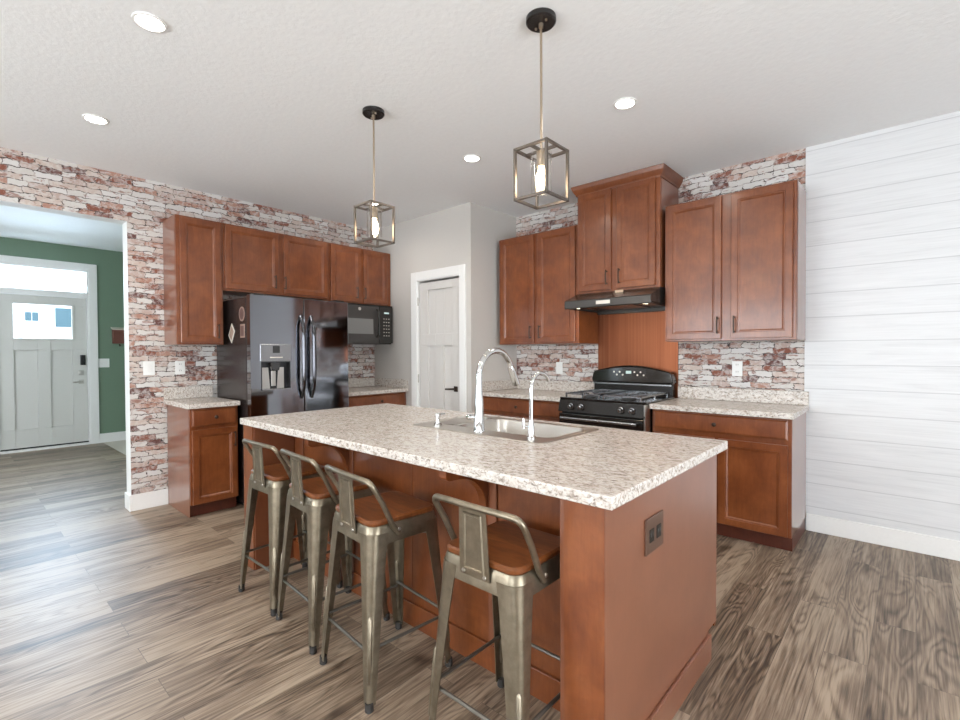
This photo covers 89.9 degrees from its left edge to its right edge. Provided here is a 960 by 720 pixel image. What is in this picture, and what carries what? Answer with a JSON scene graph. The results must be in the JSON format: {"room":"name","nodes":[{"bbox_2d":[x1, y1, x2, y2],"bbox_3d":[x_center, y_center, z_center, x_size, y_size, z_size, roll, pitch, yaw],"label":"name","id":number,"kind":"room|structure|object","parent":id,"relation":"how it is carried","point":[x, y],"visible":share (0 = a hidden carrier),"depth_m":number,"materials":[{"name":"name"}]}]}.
{"room":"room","nodes":[
{"label":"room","id":0,"kind":"room"},
{"bbox_2d":[0,205,122,251],"bbox_3d":[-4.928,-1.655,5.017,4.085,0.100,4.600,1,1,42],"label":"ceiling","id":1,"kind":"structure","parent":0,"point":[16,223],"depth_m":5.97,"materials":[{"name":"paint"}]},
{"bbox_2d":[0,237,125,433],"bbox_3d":[-6.382,-0.189,6.351,0.140,2.860,4.600,1,1,42],"label":"wall","id":2,"kind":"structure","parent":0,"point":[110,292],"depth_m":7.16,"materials":[{"name":"green paint"}]},
{"bbox_2d":[0,255,99,454],"bbox_3d":[-6.043,-0.076,6.674,0.174,2.620,1.170,1,1,42],"label":"door","id":3,"kind":"structure","parent":2,"relation":"in","point":[49,388],"depth_m":6.70,"materials":[{"name":"white wood"}]},
{"bbox_2d":[98,359,108,366],"bbox_3d":[-5.578,0.044,7.137,0.010,0.130,0.130,1,1,42],"label":"wall switch","id":4,"kind":"object","parent":2,"relation":"attached to","point":[101,362],"visible":1,"depth_m":7.13,"materials":[{"name":"white plastic"}]},
{"bbox_2d":[100,431,125,442],"bbox_3d":[-5.252,1.150,7.508,0.016,0.135,1.109,1,1,42],"label":"baseboard","id":5,"kind":"structure","parent":2,"relation":"attached to","point":[114,436],"depth_m":7.22,"materials":[{"name":"white wood"}]},
{"bbox_2d":[111,327,123,345],"bbox_3d":[-5.399,-0.348,7.257,0.112,0.291,0.255,1,1,42],"label":"wall organizer","id":6,"kind":"object","parent":2,"relation":"attached to","point":[117,332],"visible":0.53,"depth_m":7.20,"materials":[{"name":"brown wood"}]},
{"bbox_2d":[103,440,125,454],"bbox_3d":[-3.783,1.278,6.326,4.085,0.102,1.210,1,1,42],"label":"floor","id":7,"kind":"structure","parent":0,"point":[120,446],"depth_m":6.89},
{"bbox_2d":[0,147,374,494],"bbox_3d":[-3.462,-0.158,3.497,0.150,2.860,8.150,1,1,42],"label":"wall","id":8,"kind":"structure","parent":0,"point":[29,181],"depth_m":4.09,"materials":[{"name":"multicoloured brick"}]},
{"bbox_2d":[125,488,167,511],"bbox_3d":[-2.876,1.192,4.152,0.166,0.135,0.280,1,1,42],"label":"baseboard","id":9,"kind":"structure","parent":8,"relation":"attached to","point":[140,501],"depth_m":4.08,"materials":[{"name":"white wood"}]},
{"bbox_2d":[143,361,154,374],"bbox_3d":[-2.818,0.070,4.097,0.010,0.120,0.085,1,1,42],"label":"wall switch","id":10,"kind":"object","parent":8,"relation":"attached to","point":[148,366],"visible":1,"depth_m":4.09,"materials":[{"name":"white plastic"}]},
{"bbox_2d":[175,361,184,374],"bbox_3d":[-2.662,0.068,4.271,0.008,0.120,0.075,1,1,42],"label":"wall outlet","id":11,"kind":"object","parent":8,"relation":"attached to","point":[179,365],"visible":1,"depth_m":4.27,"materials":[{"name":"white plastic"}]},
{"bbox_2d":[164,386,212,399],"bbox_3d":[-2.612,0.291,4.319,0.019,0.100,0.391,1,1,42],"label":"backsplash","id":12,"kind":"structure","parent":8,"relation":"attached to","point":[196,391],"depth_m":4.31,"materials":[{"name":"stone"}]},
{"bbox_2d":[163,214,222,344],"bbox_3d":[-2.482,-0.668,4.181,0.386,1.070,0.362,1,1,42],"label":"upper cabinet","id":13,"kind":"object","parent":8,"relation":"attached to","point":[192,247],"visible":1,"depth_m":4.07,"materials":[{"name":"brown wood"}]},
{"bbox_2d":[222,223,327,299],"bbox_3d":[-2.017,-0.917,4.697,0.386,0.592,1.027,1,1,42],"label":"upper cabinet","id":14,"kind":"object","parent":8,"relation":"attached to","point":[268,263],"visible":0.9,"depth_m":4.54,"materials":[{"name":"brown wood"}]},
{"bbox_2d":[324,242,390,305],"bbox_3d":[-1.406,-0.921,5.378,0.386,0.612,0.797,1,1,42],"label":"upper cabinet","id":15,"kind":"object","parent":8,"relation":"attached to","point":[355,275],"visible":0.88,"depth_m":5.24,"materials":[{"name":"brown wood"}]},
{"bbox_2d":[348,303,392,344],"bbox_3d":[-1.387,-0.394,5.359,0.444,0.438,0.771,1,1,42],"label":"microwave","id":16,"kind":"object","parent":15,"relation":"attached to","point":[368,324],"visible":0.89,"depth_m":5.30,"materials":[{"name":"grey metal"}]},
{"bbox_2d":[348,378,407,387],"bbox_3d":[-1.307,0.270,5.316,0.630,0.098,0.800,1,1,42],"label":"backsplash","id":17,"kind":"structure","parent":8,"relation":"attached to","point":[360,382],"depth_m":5.62,"materials":[{"name":"stone"}]},
{"bbox_2d":[374,202,478,412],"bbox_3d":[-0.645,-0.165,5.329,1.597,2.790,0.110,1,1,42],"label":"wall","id":18,"kind":"structure","parent":0,"point":[447,237],"depth_m":5.19,"materials":[{"name":"grey paint"}]},
{"bbox_2d":[411,264,466,411],"bbox_3d":[-0.425,0.138,5.098,0.827,2.190,0.149,1,1,42],"label":"door","id":19,"kind":"structure","parent":18,"relation":"in","point":[438,296],"depth_m":5.08,"materials":[{"name":"white wood"}]},
{"bbox_2d":[0,0,959,228],"bbox_3d":[-0.485,-1.537,0.698,8.300,0.100,8.300,1,1,42],"label":"ceiling","id":20,"kind":"structure","parent":0,"point":[260,102],"depth_m":2.67,"materials":[{"name":"paint"}]},
{"bbox_2d":[82,114,109,124],"bbox_3d":[-2.414,-1.511,3.024,0.136,0.008,0.136,1,1,42],"label":"recessed light","id":21,"kind":"object","parent":20,"relation":"in","point":[92,118],"visible":1,"depth_m":3.02,"materials":[{"name":"white plastic"}]},
{"bbox_2d":[131,11,167,32],"bbox_3d":[-1.470,-1.501,2.143,0.136,0.008,0.136,1,1,42],"label":"recessed light","id":22,"kind":"object","parent":20,"relation":"in","point":[150,22],"visible":1,"depth_m":2.14,"materials":[{"name":"white plastic"}]},
{"bbox_2d":[354,106,394,247],"bbox_3d":[-0.649,-1.118,2.947,0.177,0.808,0.177,1,1,42],"label":"pendant light","id":23,"kind":"object","parent":20,"relation":"hanging from","point":[373,113],"visible":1,"depth_m":2.94,"materials":[{"name":"black"}]},
{"bbox_2d":[372,206,377,218],"bbox_3d":[-0.648,-0.902,2.950,0.044,0.071,0.044,1,1,42],"label":"socket","id":24,"kind":"object","parent":23,"relation":"attached to","point":[374,208],"depth_m":2.93,"materials":[{"name":"gold metal"}]},
{"bbox_2d":[463,154,480,161],"bbox_3d":[-0.061,-1.532,3.658,0.136,0.008,0.136,1,1,42],"label":"recessed light","id":25,"kind":"object","parent":20,"relation":"in","point":[469,158],"visible":1,"depth_m":3.65,"materials":[{"name":"white plastic"}]},
{"bbox_2d":[513,7,568,209],"bbox_3d":[0.272,-1.109,2.134,0.177,0.808,0.177,1,1,42],"label":"pendant light","id":26,"kind":"object","parent":20,"relation":"hanging from","point":[540,20],"visible":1,"depth_m":2.12,"materials":[{"name":"black"}]},
{"bbox_2d":[536,149,544,167],"bbox_3d":[0.273,-0.893,2.138,0.044,0.071,0.044,1,1,42],"label":"socket","id":27,"kind":"object","parent":26,"relation":"attached to","point":[540,153],"depth_m":2.12,"materials":[{"name":"gold metal"}]},
{"bbox_2d":[613,97,636,109],"bbox_3d":[0.862,-1.523,2.860,0.136,0.008,0.136,1,1,42],"label":"recessed light","id":28,"kind":"object","parent":20,"relation":"in","point":[626,102],"visible":1,"depth_m":2.85,"materials":[{"name":"white plastic"}]},
{"bbox_2d":[0,443,959,719],"bbox_3d":[-1.992,1.338,2.107,12.385,0.100,8.300,1,1,42],"label":"floor","id":29,"kind":"structure","parent":0,"point":[108,611],"depth_m":2.24,"materials":[{"name":"brown wood"}]},
{"bbox_2d":[167,405,238,517],"bbox_3d":[-2.366,0.820,4.120,0.626,0.875,0.368,1,1,42],"label":"base cabinet","id":30,"kind":"object","parent":29,"relation":"on","point":[202,442],"visible":0.88,"depth_m":3.95,"materials":[{"name":"brown wood"}]},
{"bbox_2d":[163,386,239,408],"bbox_3d":[-2.384,0.312,4.114,0.633,0.139,0.395,1,1,42],"label":"countertop","id":31,"kind":"structure","parent":30,"relation":"on","point":[196,397],"depth_m":4.18,"materials":[{"name":"stone"}]},
{"bbox_2d":[217,293,348,504],"bbox_3d":[-1.828,0.341,4.541,0.814,1.815,0.928,1,1,42],"label":"refrigerator","id":32,"kind":"object","parent":29,"relation":"on","point":[292,356],"visible":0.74,"depth_m":4.24,"materials":[{"name":"black"}]},
{"bbox_2d":[228,323,234,342],"bbox_3d":[-2.176,-0.234,4.214,0.135,0.173,0.005,1,1,42],"label":"magnet","id":33,"kind":"object","parent":32,"relation":"attached to","point":[232,331],"visible":1,"depth_m":4.21,"materials":[{"name":"beige"}]},
{"bbox_2d":[229,326,233,339],"bbox_3d":[-2.177,-0.235,4.213,0.101,0.130,0.001,1,1,42],"label":"picture","id":34,"kind":"object","parent":33,"relation":"attached to","point":[231,333],"depth_m":4.21,"materials":[{"name":"brown paper"}]},
{"bbox_2d":[239,307,244,320],"bbox_3d":[-2.013,-0.389,4.065,0.110,0.124,0.005,1,1,42],"label":"magnet","id":35,"kind":"object","parent":32,"relation":"attached to","point":[241,311],"visible":1,"depth_m":4.06,"materials":[{"name":"brown paper"}]},
{"bbox_2d":[240,324,244,337],"bbox_3d":[-2.007,-0.246,4.062,0.090,0.115,0.005,1,1,42],"label":"magnet","id":36,"kind":"object","parent":32,"relation":"attached to","point":[242,326],"visible":1,"depth_m":4.05,"materials":[{"name":"brown paper"}]},
{"bbox_2d":[240,326,243,335],"bbox_3d":[-2.008,-0.246,4.061,0.064,0.085,0.001,1,1,42],"label":"picture","id":37,"kind":"object","parent":36,"relation":"attached to","point":[241,327],"depth_m":4.06,"materials":[{"name":"red"}]},
{"bbox_2d":[238,438,342,616],"bbox_3d":[-1.053,0.849,2.669,0.407,0.850,0.408,1,1,41],"label":"bar stool","id":38,"kind":"object","parent":29,"relation":"on","point":[274,480],"visible":0.8,"depth_m":2.52,"materials":[{"name":"metal"}]},
{"bbox_2d":[276,448,389,654],"bbox_3d":[-0.727,0.853,2.363,0.408,0.850,0.407,-1,1,-44],"label":"bar stool","id":39,"kind":"object","parent":29,"relation":"on","point":[318,497],"visible":0.67,"depth_m":2.20,"materials":[{"name":"metal"}]},
{"bbox_2d":[349,392,405,406],"bbox_3d":[-1.292,0.796,5.317,0.626,0.875,0.798,1,1,42],"label":"base cabinet","id":40,"kind":"object","parent":29,"relation":"on","point":[399,398],"visible":0.19,"depth_m":5.14,"materials":[{"name":"brown wood"}]},
{"bbox_2d":[348,378,407,395],"bbox_3d":[-1.306,0.290,5.316,0.633,0.136,0.800,1,1,42],"label":"countertop","id":41,"kind":"structure","parent":40,"relation":"on","point":[360,386],"depth_m":5.51,"materials":[{"name":"stone"}]},
{"bbox_2d":[319,464,452,713],"bbox_3d":[-0.398,0.857,2.018,0.408,0.850,0.407,-1,1,-43],"label":"bar stool","id":42,"kind":"object","parent":29,"relation":"on","point":[381,523],"visible":0.98,"depth_m":1.91,"materials":[{"name":"metal"}]},
{"bbox_2d":[243,425,716,719],"bbox_3d":[-0.186,0.834,2.576,2.456,0.876,1.104,1,1,42],"label":"kitchen island","id":43,"kind":"object","parent":29,"relation":"on","point":[628,629],"visible":0.38,"depth_m":1.79,"materials":[{"name":"brown wood"}]},
{"bbox_2d":[240,403,727,510],"bbox_3d":[-0.190,0.377,2.557,2.480,0.038,1.112,1,1,42],"label":"island countertop","id":44,"kind":"structure","parent":43,"relation":"on","point":[607,468],"depth_m":1.97,"materials":[{"name":"stone"}]},
{"bbox_2d":[466,348,519,431],"bbox_3d":[0.075,0.144,2.521,0.108,0.416,0.353,1,1,42],"label":"kitchen faucet","id":45,"kind":"object","parent":44,"relation":"on","point":[478,416],"visible":1,"depth_m":2.39,"materials":[{"name":"silver metal"}]},
{"bbox_2d":[413,416,598,443],"bbox_3d":[0.121,0.444,2.555,0.870,0.184,0.535,1,1,42],"label":"sink","id":46,"kind":"object","parent":44,"relation":"in","point":[496,427],"visible":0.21,"depth_m":2.60,"materials":[{"name":"silver metal"}]},
{"bbox_2d":[434,413,444,425],"bbox_3d":[-0.219,0.320,2.617,0.044,0.066,0.073,1,1,42],"label":"soap dispenser","id":47,"kind":"object","parent":46,"relation":"on","point":[437,421],"visible":1,"depth_m":2.60,"materials":[{"name":"silver metal"}]},
{"bbox_2d":[522,371,549,438],"bbox_3d":[0.266,0.204,2.254,0.073,0.304,0.172,1,1,42],"label":"filter faucet","id":48,"kind":"object","parent":44,"relation":"on","point":[531,431],"visible":1,"depth_m":2.19,"materials":[{"name":"silver metal"}]},
{"bbox_2d":[645,510,662,556],"bbox_3d":[0.582,0.575,1.603,0.009,0.118,0.146,1,1,42],"label":"power outlet","id":49,"kind":"object","parent":43,"relation":"attached to","point":[654,524],"visible":1,"depth_m":1.59,"materials":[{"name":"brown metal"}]},
{"bbox_2d":[650,528,653,542],"bbox_3d":[0.564,0.575,1.578,0.002,0.042,0.036,1,1,42],"label":"socket","id":50,"kind":"object","parent":49,"relation":"attached to","point":[651,529],"depth_m":1.58,"materials":[{"name":"grey plastic"}]},
{"bbox_2d":[657,523,660,537],"bbox_3d":[0.603,0.574,1.621,0.002,0.042,0.036,1,1,42],"label":"socket","id":51,"kind":"object","parent":49,"relation":"attached to","point":[658,524],"depth_m":1.62,"materials":[{"name":"grey"}]},
{"bbox_2d":[428,493,559,719],"bbox_3d":[0.097,0.861,1.619,0.407,0.850,0.408,1,1,42],"label":"bar stool","id":52,"kind":"object","parent":29,"relation":"on","point":[512,562],"visible":0.78,"depth_m":1.48,"materials":[{"name":"metal"}]},
{"bbox_2d":[483,396,561,421],"bbox_3d":[0.557,0.797,4.743,0.954,0.875,0.632,1,1,42],"label":"base cabinet","id":53,"kind":"object","parent":29,"relation":"on","point":[509,407],"visible":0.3,"depth_m":4.53,"materials":[{"name":"brown wood"}]},
{"bbox_2d":[482,379,593,401],"bbox_3d":[0.556,0.289,4.746,0.970,0.139,0.633,1,1,42],"label":"countertop","id":54,"kind":"structure","parent":53,"relation":"on","point":[543,390],"depth_m":4.86,"materials":[{"name":"stone"}]},
{"bbox_2d":[558,365,675,431],"bbox_3d":[1.164,0.646,4.115,0.771,1.190,0.720,1,1,42],"label":"gas range","id":55,"kind":"object","parent":29,"relation":"on","point":[621,397],"visible":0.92,"depth_m":4.05,"materials":[{"name":"black metal"}]},
{"bbox_2d":[560,393,673,404],"bbox_3d":[1.170,0.326,4.120,0.768,0.020,0.580,1,1,42],"label":"cooktop","id":56,"kind":"object","parent":55,"relation":"in","point":[579,399],"depth_m":3.96,"materials":[{"name":"black metal"}]},
{"bbox_2d":[653,409,805,550],"bbox_3d":[1.840,0.809,3.592,0.912,0.875,0.632,1,1,42],"label":"base cabinet","id":57,"kind":"object","parent":29,"relation":"on","point":[761,474],"visible":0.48,"depth_m":3.26,"materials":[{"name":"brown wood"}]},
{"bbox_2d":[649,386,808,419],"bbox_3d":[1.845,0.301,3.586,0.933,0.139,0.626,1,1,42],"label":"countertop","id":58,"kind":"structure","parent":57,"relation":"on","point":[779,404],"depth_m":3.60,"materials":[{"name":"stone"}]},
{"bbox_2d":[478,205,516,381],"bbox_3d":[0.154,-0.165,5.106,0.110,2.790,0.625,1,1,42],"label":"wall","id":59,"kind":"structure","parent":0,"point":[494,226],"depth_m":4.98,"materials":[{"name":"grey paint"}]},
{"bbox_2d":[516,148,805,390],"bbox_3d":[2.243,-0.153,3.753,8.300,2.790,0.150,1,1,42],"label":"wall","id":60,"kind":"structure","parent":0,"point":[767,365],"depth_m":3.93,"materials":[{"name":"brick"}]},
{"bbox_2d":[482,379,593,392],"bbox_3d":[0.568,0.269,4.759,0.970,0.100,0.598,1,1,42],"label":"backsplash","id":61,"kind":"structure","parent":60,"relation":"attached to","point":[570,386],"depth_m":4.97,"materials":[{"name":"stone"}]},
{"bbox_2d":[499,225,597,344],"bbox_3d":[0.649,-0.694,4.777,0.932,1.075,0.420,1,1,42],"label":"upper cabinet","id":62,"kind":"object","parent":60,"relation":"attached to","point":[538,272],"visible":0.94,"depth_m":4.60,"materials":[{"name":"brown wood"}]},
{"bbox_2d":[556,362,562,373],"bbox_3d":[0.812,0.082,4.934,0.075,0.120,0.010,1,1,42],"label":"wall switch","id":63,"kind":"object","parent":60,"relation":"attached to","point":[559,365],"visible":1,"depth_m":4.93,"materials":[{"name":"white plastic"}]},
{"bbox_2d":[565,287,664,314],"bbox_3d":[1.219,-0.507,4.154,0.764,0.164,0.606,1,1,42],"label":"range hood","id":64,"kind":"object","parent":60,"relation":"attached to","point":[652,299],"visible":0.94,"depth_m":4.00,"materials":[{"name":"grey metal"}]},
{"bbox_2d":[571,163,683,293],"bbox_3d":[1.268,-1.068,4.203,0.838,0.955,0.454,1,1,42],"label":"upper cabinet","id":65,"kind":"object","parent":60,"relation":"attached to","point":[621,218],"visible":0.94,"depth_m":4.02,"materials":[{"name":"brown wood"}]},
{"bbox_2d":[598,311,677,398],"bbox_3d":[1.421,-0.046,4.383,0.754,0.764,0.011,1,1,42],"label":"panel","id":66,"kind":"object","parent":60,"relation":"attached to","point":[628,338],"visible":0.5,"depth_m":4.37,"materials":[{"name":"brown wood"}]},
{"bbox_2d":[665,180,805,341],"bbox_3d":[1.907,-0.682,3.648,0.888,1.075,0.420,1,1,42],"label":"upper cabinet","id":67,"kind":"object","parent":60,"relation":"attached to","point":[735,262],"visible":1,"depth_m":3.47,"materials":[{"name":"brown wood"}]},
{"bbox_2d":[732,361,742,375],"bbox_3d":[2.046,0.069,3.827,0.075,0.120,0.008,1,1,42],"label":"wall outlet","id":68,"kind":"object","parent":60,"relation":"attached to","point":[736,365],"visible":1,"depth_m":3.83,"materials":[{"name":"white plastic"}]},
{"bbox_2d":[678,386,808,404],"bbox_3d":[2.046,0.277,3.812,0.931,0.100,0.021,1,1,42],"label":"backsplash","id":69,"kind":"structure","parent":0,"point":[707,393],"depth_m":3.76,"materials":[{"name":"stone"}]},
{"bbox_2d":[804,111,959,540],"bbox_3d":[3.773,-0.137,2.274,3.746,2.790,0.008,1,1,42],"label":"wall","id":70,"kind":"structure","parent":0,"point":[882,352],"depth_m":3.22,"materials":[{"name":"white wood"}]},
{"bbox_2d":[806,513,959,560],"bbox_3d":[3.778,1.196,2.281,3.728,0.125,0.016,1,1,42],"label":"baseboard","id":71,"kind":"structure","parent":70,"relation":"attached to","point":[946,548],"depth_m":3.22,"materials":[{"name":"white wood"}]},
{"label":"outside","id":72,"kind":"structure","parent":0,"visible":0},
{"bbox_3d":[-18.911,1.368,19.302,35.765,0.150,55.000,1,1,42],"label":"ground","id":73,"kind":"structure","parent":72,"visible":0},
{"bbox_2d":[0,265,84,338],"bbox_3d":[-14.037,-1.470,15.544,6.600,5.600,16.600,1,1,42],"label":"neighbor house","id":74,"kind":"structure","parent":73,"relation":"on","point":[29,320],"depth_m":13.25,"materials":[{"name":"white"}]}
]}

